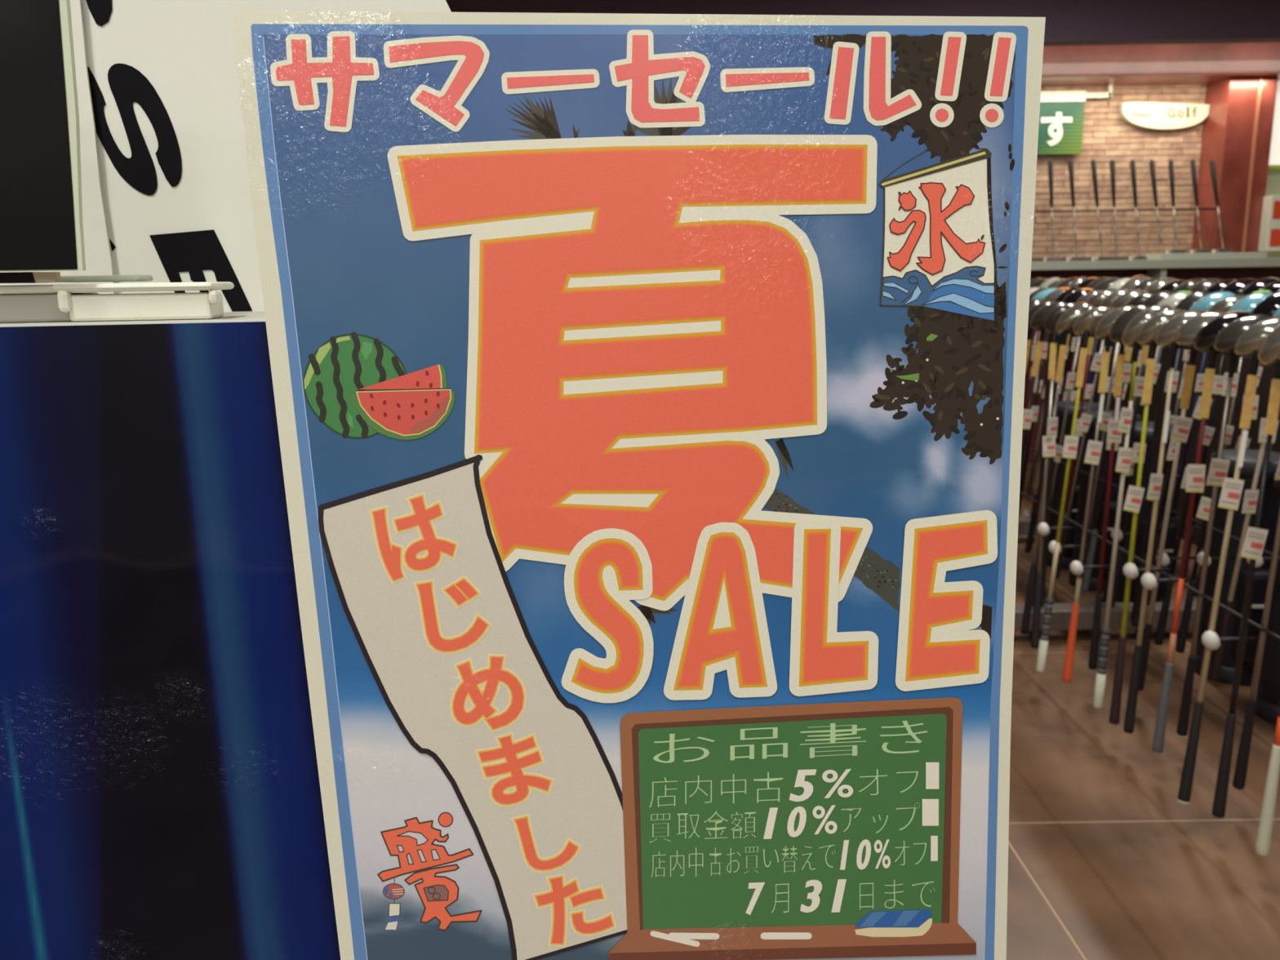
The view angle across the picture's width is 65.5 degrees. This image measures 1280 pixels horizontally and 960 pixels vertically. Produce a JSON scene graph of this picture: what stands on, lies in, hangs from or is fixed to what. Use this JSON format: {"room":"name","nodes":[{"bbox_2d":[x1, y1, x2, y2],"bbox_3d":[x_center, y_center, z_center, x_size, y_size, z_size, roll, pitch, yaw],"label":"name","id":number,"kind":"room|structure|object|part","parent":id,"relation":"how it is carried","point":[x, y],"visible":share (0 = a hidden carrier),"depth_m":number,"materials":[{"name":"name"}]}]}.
{"room":"shop","nodes":[
{"label":"shop","id":0,"kind":"room"},
{"bbox_2d":[445,0,1279,45],"bbox_3d":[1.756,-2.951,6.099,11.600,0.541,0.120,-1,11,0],"label":"ceiling","id":1,"kind":"structure","parent":0,"point":[1068,22],"depth_m":6.06,"materials":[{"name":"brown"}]},
{"bbox_2d":[1031,84,1206,262],"bbox_3d":[1.772,-1.877,7.867,11.600,3.350,0.143,-1,11,0],"label":"wall","id":2,"kind":"structure","parent":0,"point":[1107,136],"depth_m":7.72,"materials":[{"name":"beige brick"}]},
{"bbox_2d":[1037,84,1112,155],"bbox_3d":[3.235,-2.740,7.586,0.681,0.496,0.060,-1,11,0],"label":"sign","id":3,"kind":"object","parent":2,"relation":"attached to","point":[1061,116],"visible":0.74,"depth_m":7.56,"materials":[{"name":"green plastic"}]},
{"bbox_3d":[3.470,-2.915,7.546,0.195,0.035,0.030,-1,11,0],"label":"hanger arm","id":4,"kind":"part","parent":3,"relation":"part of","materials":[{"name":"beige plastic"}]},
{"bbox_3d":[3.560,-2.943,7.540,0.026,0.089,0.030,-1,11,0],"label":"hanger post","id":5,"kind":"part","parent":3,"relation":"part of","materials":[{"name":"beige plastic"}]},
{"bbox_2d":[1035,208,1217,213],"bbox_3d":[3.650,-2.026,7.477,1.359,0.015,0.016,-1,11,0],"label":"support rod","id":6,"kind":"object","parent":2,"relation":"attached to","point":[1167,209],"visible":1,"depth_m":7.47,"materials":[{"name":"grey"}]},
{"bbox_2d":[1040,42,1279,87],"bbox_3d":[3.003,-3.201,7.343,9.100,0.511,0.450,-1,11,0],"label":"beam","id":7,"kind":"structure","parent":2,"relation":"attached to","point":[1198,64],"depth_m":7.16,"materials":[{"name":"red wood"}]},
{"bbox_2d":[1119,102,1208,129],"bbox_3d":[3.991,-2.776,7.583,0.660,0.200,0.055,-1,11,0],"label":"oval sign","id":8,"kind":"object","parent":2,"relation":"attached to","point":[1147,115],"visible":1,"depth_m":7.56,"materials":[{"name":"beige plastic"}]},
{"bbox_2d":[1189,75,1278,253],"bbox_3d":[4.510,-1.608,7.718,0.349,2.803,0.360,-1,11,0],"label":"pillar","id":9,"kind":"structure","parent":2,"relation":"attached to","point":[1237,130],"depth_m":7.42,"materials":[{"name":"red wood"}]},
{"bbox_2d":[1259,169,1279,257],"bbox_3d":[6.119,-2.393,7.696,2.892,1.303,0.100,-1,11,0],"label":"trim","id":10,"kind":"structure","parent":2,"relation":"attached to","point":[1273,188],"depth_m":7.67,"materials":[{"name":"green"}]},
{"bbox_2d":[1268,80,1279,169],"bbox_3d":[4.954,-2.698,7.554,0.550,0.650,0.050,-1,11,0],"label":"sign","id":11,"kind":"object","parent":2,"relation":"attached to","point":[1274,157],"visible":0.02,"depth_m":7.55,"materials":[{"name":"white"}]},
{"bbox_2d":[1006,462,1279,959],"bbox_3d":[1.816,1.045,2.055,11.600,0.060,13.600,-1,11,0],"label":"floor","id":12,"kind":"structure","parent":0,"point":[1105,860],"depth_m":2.64,"materials":[{"name":"brown wood"}]},
{"bbox_2d":[0,311,340,959],"bbox_3d":[-0.212,0.627,0.553,0.205,1.418,0.161,-3,12,-9],"label":"display stand","id":13,"kind":"object","parent":12,"relation":"on","point":[161,798],"visible":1,"depth_m":0.36,"materials":[{"name":"blue plastic"}]},
{"bbox_2d":[0,0,85,283],"bbox_3d":[-0.230,-0.116,0.330,0.089,0.100,0.012,-3,12,-9],"label":"television","id":14,"kind":"object","parent":13,"relation":"on","point":[42,224],"visible":1,"depth_m":0.33,"materials":[{"name":"black plastic"}]},
{"bbox_2d":[0,275,234,322],"bbox_3d":[-0.195,-0.067,0.363,0.086,0.016,0.038,-3,12,-9],"label":"shelf","id":15,"kind":"object","parent":13,"relation":"on","point":[57,302],"visible":1,"depth_m":0.35,"materials":[{"name":"beige plastic"}]},
{"bbox_3d":[-0.221,-0.069,0.360,0.029,0.003,0.030,-3,12,-9],"label":"lid","id":16,"kind":"part","parent":15,"relation":"part of","materials":[{"name":"beige plastic"}]},
{"bbox_3d":[-0.180,-0.071,0.364,0.053,0.003,0.035,-3,12,-9],"label":"lid","id":17,"kind":"part","parent":15,"relation":"part of","materials":[{"name":"beige plastic"}]},
{"bbox_2d":[0,0,451,311],"bbox_3d":[-0.181,-0.151,0.435,0.346,0.206,0.005,-3,12,-9],"label":"banner","id":18,"kind":"object","parent":13,"relation":"attached to","point":[166,196],"visible":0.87,"depth_m":0.43,"materials":[{"name":"white"}]},
{"bbox_2d":[230,9,1045,959],"bbox_3d":[0.018,0.069,0.389,0.297,0.473,0.002,-3,12,-9],"label":"poster","id":19,"kind":"object","parent":13,"relation":"attached to","point":[648,389],"visible":1,"depth_m":0.37,"materials":[{"name":"paper"}]},
{"bbox_2d":[1046,400,1104,568],"bbox_3d":[2.121,0.025,4.891,0.256,0.800,0.293,-1,11,0],"label":"golf bag","id":20,"kind":"object","parent":12,"relation":"on","point":[1056,502],"visible":0.23,"depth_m":4.81,"materials":[{"name":"black"}]},
{"bbox_2d":[1068,410,1142,591],"bbox_3d":[2.122,0.096,4.538,0.256,0.800,0.293,-1,11,0],"label":"golf bag","id":21,"kind":"object","parent":12,"relation":"on","point":[1090,435],"visible":0.26,"depth_m":4.47,"materials":[{"name":"black"}]},
{"bbox_2d":[1013,332,1279,650],"bbox_3d":[2.024,-0.086,4.173,1.450,1.305,4.400,-1,11,0],"label":"rack","id":22,"kind":"object","parent":12,"relation":"on","point":[1061,612],"visible":0.35,"depth_m":3.82,"materials":[{"name":"black metal"}]},
{"bbox_2d":[1029,287,1039,294],"bbox_3d":[1.906,-0.348,5.094,0.223,1.253,0.106,3,12,20],"label":"club","id":23,"kind":"object","parent":22,"relation":"on","point":[1033,289],"visible":0.04,"depth_m":4.93,"materials":[{"name":"white metal"}]},
{"bbox_2d":[1030,277,1041,285],"bbox_3d":[2.370,-0.610,6.182,0.210,1.268,0.124,5,13,28],"label":"club","id":24,"kind":"object","parent":22,"relation":"on","point":[1033,280],"visible":0.12,"depth_m":6.01,"materials":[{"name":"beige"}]},
{"bbox_2d":[1028,298,1044,309],"bbox_3d":[1.484,-0.107,4.019,0.220,1.226,0.116,4,12,23],"label":"club","id":25,"kind":"object","parent":22,"relation":"on","point":[1033,302],"visible":0.04,"depth_m":3.85,"materials":[{"name":"black"}]},
{"bbox_2d":[1029,286,1048,300],"bbox_3d":[1.925,-0.335,4.991,0.110,1.242,0.206,-10,15,-39],"label":"club","id":26,"kind":"object","parent":22,"relation":"on","point":[1032,295],"visible":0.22,"depth_m":4.82,"materials":[{"name":"black metal"}]},
{"bbox_2d":[1030,278,1048,287],"bbox_3d":[2.357,-0.575,6.049,0.226,1.275,0.109,2,12,14],"label":"club","id":27,"kind":"object","parent":22,"relation":"on","point":[1037,283],"visible":0.2,"depth_m":5.91,"materials":[{"name":"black metal"}]},
{"bbox_2d":[1025,301,1054,373],"bbox_3d":[1.486,-0.083,3.913,0.217,1.221,0.110,6,13,29],"label":"club","id":28,"kind":"object","parent":22,"relation":"on","point":[1037,307],"visible":0.25,"depth_m":3.78,"materials":[{"name":"black metal"}]},
{"bbox_2d":[1020,277,1060,478],"bbox_3d":[2.373,-0.548,5.921,0.171,1.287,0.105,2,12,16],"label":"club","id":29,"kind":"object","parent":22,"relation":"on","point":[1046,282],"visible":0.26,"depth_m":5.87,"materials":[{"name":"black"}]},
{"bbox_2d":[1022,287,1060,437],"bbox_3d":[1.932,-0.304,4.861,0.197,1.252,0.121,4,13,23],"label":"club","id":30,"kind":"object","parent":22,"relation":"on","point":[1040,295],"visible":0.27,"depth_m":4.78,"materials":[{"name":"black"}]},
{"bbox_2d":[1020,278,1065,493],"bbox_3d":[2.361,-0.526,5.809,0.220,1.270,0.105,5,13,26],"label":"club","id":31,"kind":"object","parent":22,"relation":"on","point":[1055,283],"visible":0.27,"depth_m":5.80,"materials":[{"name":"black"}]},
{"bbox_2d":[1018,287,1070,516],"bbox_3d":[1.925,-0.293,4.758,0.217,1.232,0.117,9,15,40],"label":"club","id":32,"kind":"object","parent":22,"relation":"on","point":[1051,296],"visible":0.41,"depth_m":4.74,"materials":[{"name":"black metal"}]},
{"bbox_2d":[1021,302,1068,462],"bbox_3d":[1.494,-0.060,3.798,0.227,1.221,0.119,8,14,36],"label":"club","id":33,"kind":"object","parent":22,"relation":"on","point":[1037,321],"visible":0.48,"depth_m":3.70,"materials":[{"name":"black"}]},
{"bbox_3d":[1.571,0.038,3.860,0.040,1.200,0.040,-1,11,0],"label":"post","id":34,"kind":"part","parent":22,"relation":"part of","materials":[{"name":"black metal"}]},
{"bbox_2d":[1026,277,1078,499],"bbox_3d":[2.373,-0.507,5.690,0.218,1.275,0.134,10,16,42],"label":"club","id":35,"kind":"object","parent":22,"relation":"on","point":[1066,282],"visible":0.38,"depth_m":5.76,"materials":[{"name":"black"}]},
{"bbox_2d":[1030,302,1077,648],"bbox_3d":[1.458,-0.021,3.594,0.128,1.211,0.341,8,14,36],"label":"club","id":36,"kind":"object","parent":22,"relation":"on","point":[1048,444],"visible":0.72,"depth_m":3.56,"materials":[{"name":"silver metal"}]},
{"bbox_2d":[1029,286,1081,549],"bbox_3d":[1.929,-0.270,4.634,0.174,1.236,0.111,4,12,22],"label":"club","id":37,"kind":"object","parent":22,"relation":"on","point":[1060,298],"visible":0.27,"depth_m":4.51,"materials":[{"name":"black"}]},
{"bbox_2d":[1020,302,1094,635],"bbox_3d":[1.503,-0.022,3.577,0.139,1.215,0.146,-11,15,-40],"label":"club","id":38,"kind":"object","parent":22,"relation":"on","point":[1064,323],"visible":0.82,"depth_m":3.54,"materials":[{"name":"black metal"}]},
{"bbox_2d":[1024,288,1093,553],"bbox_3d":[1.913,-0.245,4.525,0.234,1.230,0.116,3,12,19],"label":"club","id":39,"kind":"object","parent":22,"relation":"on","point":[1073,296],"visible":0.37,"depth_m":4.51,"materials":[{"name":"black"}]},
{"bbox_2d":[1058,276,1088,397],"bbox_3d":[2.380,-0.474,5.566,0.118,1.301,0.165,-9,14,-36],"label":"club","id":40,"kind":"object","parent":22,"relation":"on","point":[1075,282],"visible":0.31,"depth_m":5.40,"materials":[{"name":"black"}]},
{"bbox_2d":[1049,290,1101,519],"bbox_3d":[1.923,-0.217,4.425,0.209,1.230,0.112,7,14,34],"label":"club","id":41,"kind":"object","parent":22,"relation":"on","point":[1069,385],"visible":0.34,"depth_m":4.39,"materials":[{"name":"silver metal"}]},
{"bbox_2d":[1035,305,1116,672],"bbox_3d":[1.458,0.031,3.401,0.289,1.234,0.136,-7,13,-26],"label":"club","id":42,"kind":"object","parent":22,"relation":"on","point":[1085,324],"visible":0.88,"depth_m":3.35,"materials":[{"name":"beige"}]},
{"bbox_2d":[1062,277,1097,400],"bbox_3d":[2.381,-0.457,5.434,0.176,1.273,0.111,6,14,32],"label":"club","id":43,"kind":"object","parent":22,"relation":"on","point":[1083,284],"visible":0.26,"depth_m":5.37,"materials":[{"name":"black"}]},
{"bbox_2d":[1060,288,1118,570],"bbox_3d":[1.942,-0.196,4.301,0.183,1.239,0.122,9,15,41],"label":"club","id":44,"kind":"object","parent":22,"relation":"on","point":[1095,300],"visible":0.34,"depth_m":4.25,"materials":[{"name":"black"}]},
{"bbox_2d":[1070,276,1110,400],"bbox_3d":[2.366,-0.434,5.309,0.199,1.268,0.109,2,12,13],"label":"club","id":45,"kind":"object","parent":22,"relation":"on","point":[1073,393],"visible":0.27,"depth_m":5.19,"materials":[{"name":"black metal"}]},
{"bbox_2d":[1055,288,1132,578],"bbox_3d":[1.915,-0.170,4.207,0.241,1.250,0.118,9,15,39],"label":"club","id":46,"kind":"object","parent":22,"relation":"on","point":[1086,419],"visible":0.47,"depth_m":4.20,"materials":[{"name":"silver metal"}]},
{"bbox_2d":[1062,306,1134,683],"bbox_3d":[1.505,0.061,3.240,0.138,1.236,0.185,7,14,33],"label":"club","id":47,"kind":"object","parent":22,"relation":"on","point":[1101,331],"visible":0.7,"depth_m":3.21,"materials":[{"name":"beige"}]},
{"bbox_2d":[1084,277,1121,401],"bbox_3d":[2.372,-0.407,5.189,0.215,1.267,0.118,4,12,22],"label":"club","id":48,"kind":"object","parent":22,"relation":"on","point":[1102,286],"visible":0.27,"depth_m":5.13,"materials":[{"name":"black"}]},
{"bbox_3d":[2.446,-0.300,5.273,0.040,1.275,0.040,-1,11,0],"label":"post","id":49,"kind":"part","parent":22,"relation":"part of","materials":[{"name":"black metal"}]},
{"bbox_2d":[1097,278,1130,403],"bbox_3d":[2.378,-0.380,5.063,0.178,1.269,0.106,3,12,17],"label":"club","id":50,"kind":"object","parent":22,"relation":"on","point":[1117,284],"visible":0.25,"depth_m":4.93,"materials":[{"name":"black"}]},
{"bbox_2d":[1080,289,1148,586],"bbox_3d":[1.934,-0.144,4.069,0.188,1.246,0.117,4,12,23],"label":"club","id":51,"kind":"object","parent":22,"relation":"on","point":[1121,300],"visible":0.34,"depth_m":4.06,"materials":[{"name":"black metal"}]},
{"bbox_2d":[1088,304,1151,670],"bbox_3d":[1.519,0.057,3.183,0.119,1.216,0.133,-9,14,-36],"label":"club","id":52,"kind":"object","parent":22,"relation":"on","point":[1117,326],"visible":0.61,"depth_m":3.15,"materials":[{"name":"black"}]},
{"bbox_2d":[1080,291,1159,592],"bbox_3d":[1.929,-0.132,3.973,0.213,1.222,0.115,9,15,39],"label":"club","id":53,"kind":"object","parent":22,"relation":"on","point":[1137,300],"visible":0.42,"depth_m":4.00,"materials":[{"name":"black metal"}]},
{"bbox_2d":[1105,275,1149,410],"bbox_3d":[2.367,-0.353,4.947,0.208,1.301,0.118,4,13,23],"label":"club","id":54,"kind":"object","parent":22,"relation":"on","point":[1131,283],"visible":0.3,"depth_m":4.81,"materials":[{"name":"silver metal"}]},
{"bbox_2d":[1093,304,1173,708],"bbox_3d":[1.513,0.094,3.058,0.135,1.245,0.190,4,13,23],"label":"club","id":55,"kind":"object","parent":22,"relation":"on","point":[1129,334],"visible":0.83,"depth_m":3.02,"materials":[{"name":"silver"}]},
{"bbox_2d":[1114,278,1159,408],"bbox_3d":[2.370,-0.330,4.836,0.218,1.274,0.110,8,15,38],"label":"club","id":56,"kind":"object","parent":22,"relation":"on","point":[1142,285],"visible":0.17,"depth_m":4.68,"materials":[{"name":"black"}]},
{"bbox_2d":[1102,290,1175,602],"bbox_3d":[1.932,-0.095,3.850,0.186,1.249,0.108,7,14,32],"label":"club","id":57,"kind":"object","parent":22,"relation":"on","point":[1153,300],"visible":0.3,"depth_m":3.80,"materials":[{"name":"black metal"}]},
{"bbox_2d":[1108,309,1186,724],"bbox_3d":[1.488,0.115,2.983,0.225,1.234,0.122,-8,13,-30],"label":"club","id":58,"kind":"object","parent":22,"relation":"on","point":[1145,335],"visible":0.77,"depth_m":2.94,"materials":[{"name":"yellow"}]},
{"bbox_3d":[1.537,0.216,3.212,0.008,0.008,2.400,-1,11,0],"label":"rail","id":59,"kind":"part","parent":22,"relation":"part of","materials":[{"name":"black metal"}]},
{"bbox_2d":[1111,291,1191,607],"bbox_3d":[1.918,-0.078,3.746,0.222,1.242,0.107,7,14,33],"label":"club","id":60,"kind":"object","parent":22,"relation":"on","point":[1171,300],"visible":0.43,"depth_m":3.76,"materials":[{"name":"black metal"}]},
{"bbox_3d":[1.965,0.050,3.996,0.008,0.008,3.400,-1,11,0],"label":"rail","id":61,"kind":"part","parent":22,"relation":"part of","materials":[{"name":"black metal"}]},
{"bbox_3d":[2.000,0.015,3.856,0.040,1.235,0.040,-1,11,0],"label":"post","id":62,"kind":"part","parent":22,"relation":"part of","materials":[{"name":"black metal"}]},
{"bbox_2d":[1132,277,1177,413],"bbox_3d":[2.369,-0.296,4.710,0.224,1.294,0.120,5,13,26],"label":"club","id":63,"kind":"object","parent":22,"relation":"on","point":[1155,286],"visible":0.31,"depth_m":4.56,"materials":[{"name":"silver metal"}]},
{"bbox_3d":[1.531,-0.435,3.080,0.015,0.020,2.400,-1,11,0],"label":"rail","id":64,"kind":"part","parent":22,"relation":"part of","materials":[{"name":"black metal"}]},
{"bbox_2d":[1140,280,1186,421],"bbox_3d":[2.365,-0.270,4.588,0.222,1.277,0.106,5,13,26],"label":"club","id":65,"kind":"object","parent":22,"relation":"on","point":[1171,286],"visible":0.23,"depth_m":4.44,"materials":[{"name":"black metal"}]},
{"bbox_2d":[1123,310,1208,733],"bbox_3d":[1.521,0.137,2.868,0.150,1.234,0.146,4,12,21],"label":"club","id":66,"kind":"object","parent":22,"relation":"on","point":[1164,336],"visible":0.74,"depth_m":2.84,"materials":[{"name":"silver"}]},
{"bbox_2d":[1130,290,1211,621],"bbox_3d":[1.931,-0.062,3.622,0.172,1.231,0.105,5,13,28],"label":"club","id":67,"kind":"object","parent":22,"relation":"on","point":[1188,300],"visible":0.31,"depth_m":3.56,"materials":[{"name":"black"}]},
{"bbox_2d":[1137,311,1226,691],"bbox_3d":[1.545,0.125,2.935,0.140,1.238,0.465,1,12,7],"label":"club","id":68,"kind":"object","parent":22,"relation":"on","point":[1184,335],"visible":0.62,"depth_m":2.79,"materials":[{"name":"beige"}]},
{"bbox_2d":[1131,291,1235,627],"bbox_3d":[1.923,-0.044,3.526,0.117,1.227,0.234,-11,15,-42],"label":"club","id":69,"kind":"object","parent":22,"relation":"on","point":[1206,302],"visible":0.43,"depth_m":3.52,"materials":[{"name":"black metal"}]},
{"bbox_2d":[1173,277,1205,293],"bbox_3d":[2.377,-0.253,4.464,0.196,1.283,0.114,6,14,32],"label":"club","id":70,"kind":"object","parent":22,"relation":"on","point":[1184,286],"visible":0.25,"depth_m":4.30,"materials":[{"name":"black metal"}]},
{"bbox_2d":[1169,278,1222,423],"bbox_3d":[2.376,-0.233,4.344,0.217,1.268,0.119,9,15,40],"label":"club","id":71,"kind":"object","parent":22,"relation":"on","point":[1202,285],"visible":0.26,"depth_m":4.26,"materials":[{"name":"silver metal"}]},
{"bbox_2d":[1154,293,1248,645],"bbox_3d":[1.931,-0.006,3.410,0.206,1.239,0.109,9,15,40],"label":"club","id":72,"kind":"object","parent":22,"relation":"on","point":[1224,304],"visible":0.48,"depth_m":3.46,"materials":[{"name":"black metal"}]},
{"bbox_2d":[1151,311,1253,753],"bbox_3d":[1.522,0.171,2.691,0.148,1.238,0.114,7,14,33],"label":"club","id":73,"kind":"object","parent":22,"relation":"on","point":[1203,340],"visible":0.8,"depth_m":2.66,"materials":[{"name":"brown metal"}]},
{"bbox_2d":[1170,279,1235,522],"bbox_3d":[2.374,-0.197,4.221,0.207,1.281,0.110,7,14,33],"label":"club","id":74,"kind":"object","parent":22,"relation":"on","point":[1218,286],"visible":0.31,"depth_m":4.19,"materials":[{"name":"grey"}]},
{"bbox_2d":[1177,278,1257,588],"bbox_3d":[2.381,-0.174,4.092,0.201,1.284,0.120,5,13,26],"label":"club","id":75,"kind":"object","parent":22,"relation":"on","point":[1235,287],"visible":0.42,"depth_m":4.06,"materials":[{"name":"black metal"}]},
{"bbox_2d":[1175,290,1273,653],"bbox_3d":[1.931,0.006,3.289,0.199,1.242,0.116,9,15,40],"label":"club","id":76,"kind":"object","parent":22,"relation":"on","point":[1247,303],"visible":0.57,"depth_m":3.34,"materials":[{"name":"black metal"}]},
{"bbox_2d":[1176,314,1274,737],"bbox_3d":[1.530,0.176,2.684,0.132,1.237,0.296,0,12,3],"label":"club","id":77,"kind":"object","parent":22,"relation":"on","point":[1224,342],"visible":0.73,"depth_m":2.62,"materials":[{"name":"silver metal"}]},
{"bbox_2d":[1177,316,1279,804],"bbox_3d":[1.486,0.211,2.514,0.237,1.237,0.130,-3,12,-11],"label":"club","id":78,"kind":"object","parent":22,"relation":"on","point":[1247,344],"visible":0.79,"depth_m":2.46,"materials":[{"name":"silver"}]},
{"bbox_2d":[1194,277,1279,596],"bbox_3d":[2.379,-0.147,3.968,0.193,1.293,0.114,4,13,24],"label":"club","id":79,"kind":"object","parent":22,"relation":"on","point":[1256,286],"visible":0.41,"depth_m":3.92,"materials":[{"name":"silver metal"}]},
{"bbox_2d":[1196,291,1279,674],"bbox_3d":[1.940,0.031,3.174,0.169,1.251,0.121,8,15,39],"label":"club","id":80,"kind":"object","parent":22,"relation":"on","point":[1270,304],"visible":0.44,"depth_m":3.08,"materials":[{"name":"black metal"}]},
{"bbox_2d":[1208,306,1279,680],"bbox_3d":[1.932,0.051,3.068,0.201,1.226,0.112,9,15,39],"label":"club","id":81,"kind":"object","parent":22,"relation":"on","point":[1251,497],"visible":0.82,"depth_m":3.11,"materials":[{"name":"beige"}]},
{"bbox_2d":[1211,324,1279,817],"bbox_3d":[1.519,0.226,2.407,0.137,1.245,0.158,5,13,26],"label":"club","id":82,"kind":"object","parent":22,"relation":"on","point":[1268,351],"visible":1,"depth_m":2.39,"materials":[{"name":"black metal"}]},
{"bbox_2d":[1232,460,1279,790],"bbox_3d":[1.525,0.231,2.395,0.136,1.243,0.263,-1,12,-2],"label":"club","id":83,"kind":"object","parent":22,"relation":"on","point":[1243,753],"visible":1,"depth_m":2.52,"materials":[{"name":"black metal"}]},
{"bbox_2d":[1235,280,1279,448],"bbox_3d":[2.370,-0.125,3.844,0.221,1.281,0.116,2,12,14],"label":"club","id":84,"kind":"object","parent":22,"relation":"on","point":[1273,287],"visible":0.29,"depth_m":3.74,"materials":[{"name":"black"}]},
{"bbox_2d":[1254,706,1279,856],"bbox_3d":[1.518,0.265,2.230,0.126,1.238,0.135,6,14,32],"label":"club","id":85,"kind":"object","parent":22,"relation":"on","point":[1262,843],"visible":1,"depth_m":2.30,"materials":[{"name":"white"}]},
{"bbox_2d":[1270,420,1279,451],"bbox_3d":[2.399,-0.101,3.713,0.150,1.278,0.113,10,16,42],"label":"club","id":86,"kind":"object","parent":22,"relation":"on","point":[1277,420],"visible":0.07,"depth_m":3.70,"materials":[{"name":"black metal"}]},
{"bbox_3d":[2.450,-0.011,3.852,0.040,1.275,0.040,-1,11,0],"label":"post","id":87,"kind":"part","parent":22,"relation":"part of","materials":[{"name":"black metal"}]},
{"bbox_2d":[1112,421,1182,602],"bbox_3d":[2.123,0.168,4.185,0.256,0.800,0.293,-1,11,0],"label":"golf bag","id":88,"kind":"object","parent":12,"relation":"on","point":[1171,537],"visible":0.29,"depth_m":4.09,"materials":[{"name":"black"}]},
{"bbox_2d":[1022,252,1279,462],"bbox_3d":[4.912,-0.942,7.579,5.250,1.541,0.800,-1,11,0],"label":"display rack","id":89,"kind":"object","parent":12,"relation":"on","point":[1233,265],"visible":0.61,"depth_m":7.30,"materials":[{"name":"grey metal"}]},
{"bbox_2d":[1044,159,1062,261],"bbox_3d":[3.029,-1.972,7.309,0.117,0.756,0.290,1,12,7],"label":"putter","id":90,"kind":"object","parent":89,"relation":"on","point":[1050,162],"visible":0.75,"depth_m":7.31,"materials":[{"name":"silver metal"}]},
{"bbox_2d":[1066,159,1085,261],"bbox_3d":[3.189,-1.974,7.310,0.117,0.754,0.289,0,12,3],"label":"putter","id":91,"kind":"object","parent":89,"relation":"on","point":[1070,163],"visible":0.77,"depth_m":7.32,"materials":[{"name":"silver metal"}]},
{"bbox_2d":[1090,159,1111,260],"bbox_3d":[3.367,-1.975,7.310,0.117,0.751,0.288,-1,12,-2],"label":"putter","id":92,"kind":"object","parent":89,"relation":"on","point":[1093,163],"visible":0.79,"depth_m":7.32,"materials":[{"name":"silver metal"}]},
{"bbox_2d":[1109,159,1125,260],"bbox_3d":[3.488,-1.976,7.310,0.117,0.750,0.291,1,12,7],"label":"putter","id":93,"kind":"object","parent":89,"relation":"on","point":[1112,163],"visible":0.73,"depth_m":7.32,"materials":[{"name":"silver metal"}]},
{"bbox_2d":[1128,159,1147,260],"bbox_3d":[3.648,-1.978,7.310,0.117,0.747,0.288,0,12,3],"label":"putter","id":94,"kind":"object","parent":89,"relation":"on","point":[1133,174],"visible":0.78,"depth_m":7.32,"materials":[{"name":"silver metal"}]},
{"bbox_2d":[1149,159,1162,253],"bbox_3d":[3.800,-1.979,7.311,0.117,0.745,0.288,-1,12,-2],"label":"putter","id":95,"kind":"object","parent":89,"relation":"on","point":[1152,166],"visible":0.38,"depth_m":7.33,"materials":[{"name":"silver metal"}]},
{"bbox_2d":[1165,159,1186,253],"bbox_3d":[3.921,-2.000,7.306,0.117,0.703,0.289,1,12,7],"label":"putter","id":96,"kind":"object","parent":89,"relation":"on","point":[1171,166],"visible":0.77,"depth_m":7.31,"materials":[{"name":"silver metal"}]},
{"bbox_2d":[1190,159,1210,253],"bbox_3d":[4.094,-2.001,7.307,0.117,0.700,0.288,0,12,3],"label":"putter","id":97,"kind":"object","parent":89,"relation":"on","point":[1193,164],"visible":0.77,"depth_m":7.31,"materials":[{"name":"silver metal"}]},
{"bbox_2d":[1144,252,1267,259],"bbox_3d":[4.066,-1.610,7.165,0.754,0.042,0.240,-1,11,0],"label":"shelf","id":98,"kind":"object","parent":89,"relation":"on","point":[1233,255],"depth_m":7.05,"materials":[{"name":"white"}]},
{"bbox_2d":[1209,159,1232,253],"bbox_3d":[4.246,-2.002,7.307,0.117,0.698,0.287,-1,12,-2],"label":"putter","id":99,"kind":"object","parent":89,"relation":"on","point":[1212,167],"visible":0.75,"depth_m":7.31,"materials":[{"name":"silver metal"}]},
{"bbox_2d":[1257,195,1279,251],"bbox_3d":[4.865,-1.926,7.479,0.400,0.400,0.203,-1,11,0],"label":"product box","id":100,"kind":"object","parent":89,"relation":"on","point":[1269,233],"visible":0.85,"depth_m":7.40,"materials":[{"name":"white cardboard"}]},
{"bbox_3d":[4.857,-1.803,7.402,0.340,0.130,0.003,-1,11,0],"label":"red panel","id":101,"kind":"part","parent":100,"relation":"part of","materials":[{"name":"orange"}]},
{"bbox_3d":[4.854,-1.999,7.362,0.340,0.130,0.003,-1,11,0],"label":"red panel","id":102,"kind":"part","parent":100,"relation":"part of","materials":[{"name":"orange"}]},
{"bbox_2d":[1195,448,1279,685],"bbox_3d":[2.125,0.308,3.499,0.256,0.800,0.293,-1,11,0],"label":"golf bag","id":103,"kind":"object","parent":12,"relation":"on","point":[1261,574],"visible":0.4,"depth_m":3.42,"materials":[{"name":"black"}]},
{"bbox_2d":[1254,473,1279,724],"bbox_3d":[2.126,0.379,3.147,0.256,0.800,0.293,-1,11,0],"label":"golf bag","id":104,"kind":"object","parent":12,"relation":"on","point":[1268,696],"visible":0.66,"depth_m":3.18,"materials":[{"name":"black"}]}
]}

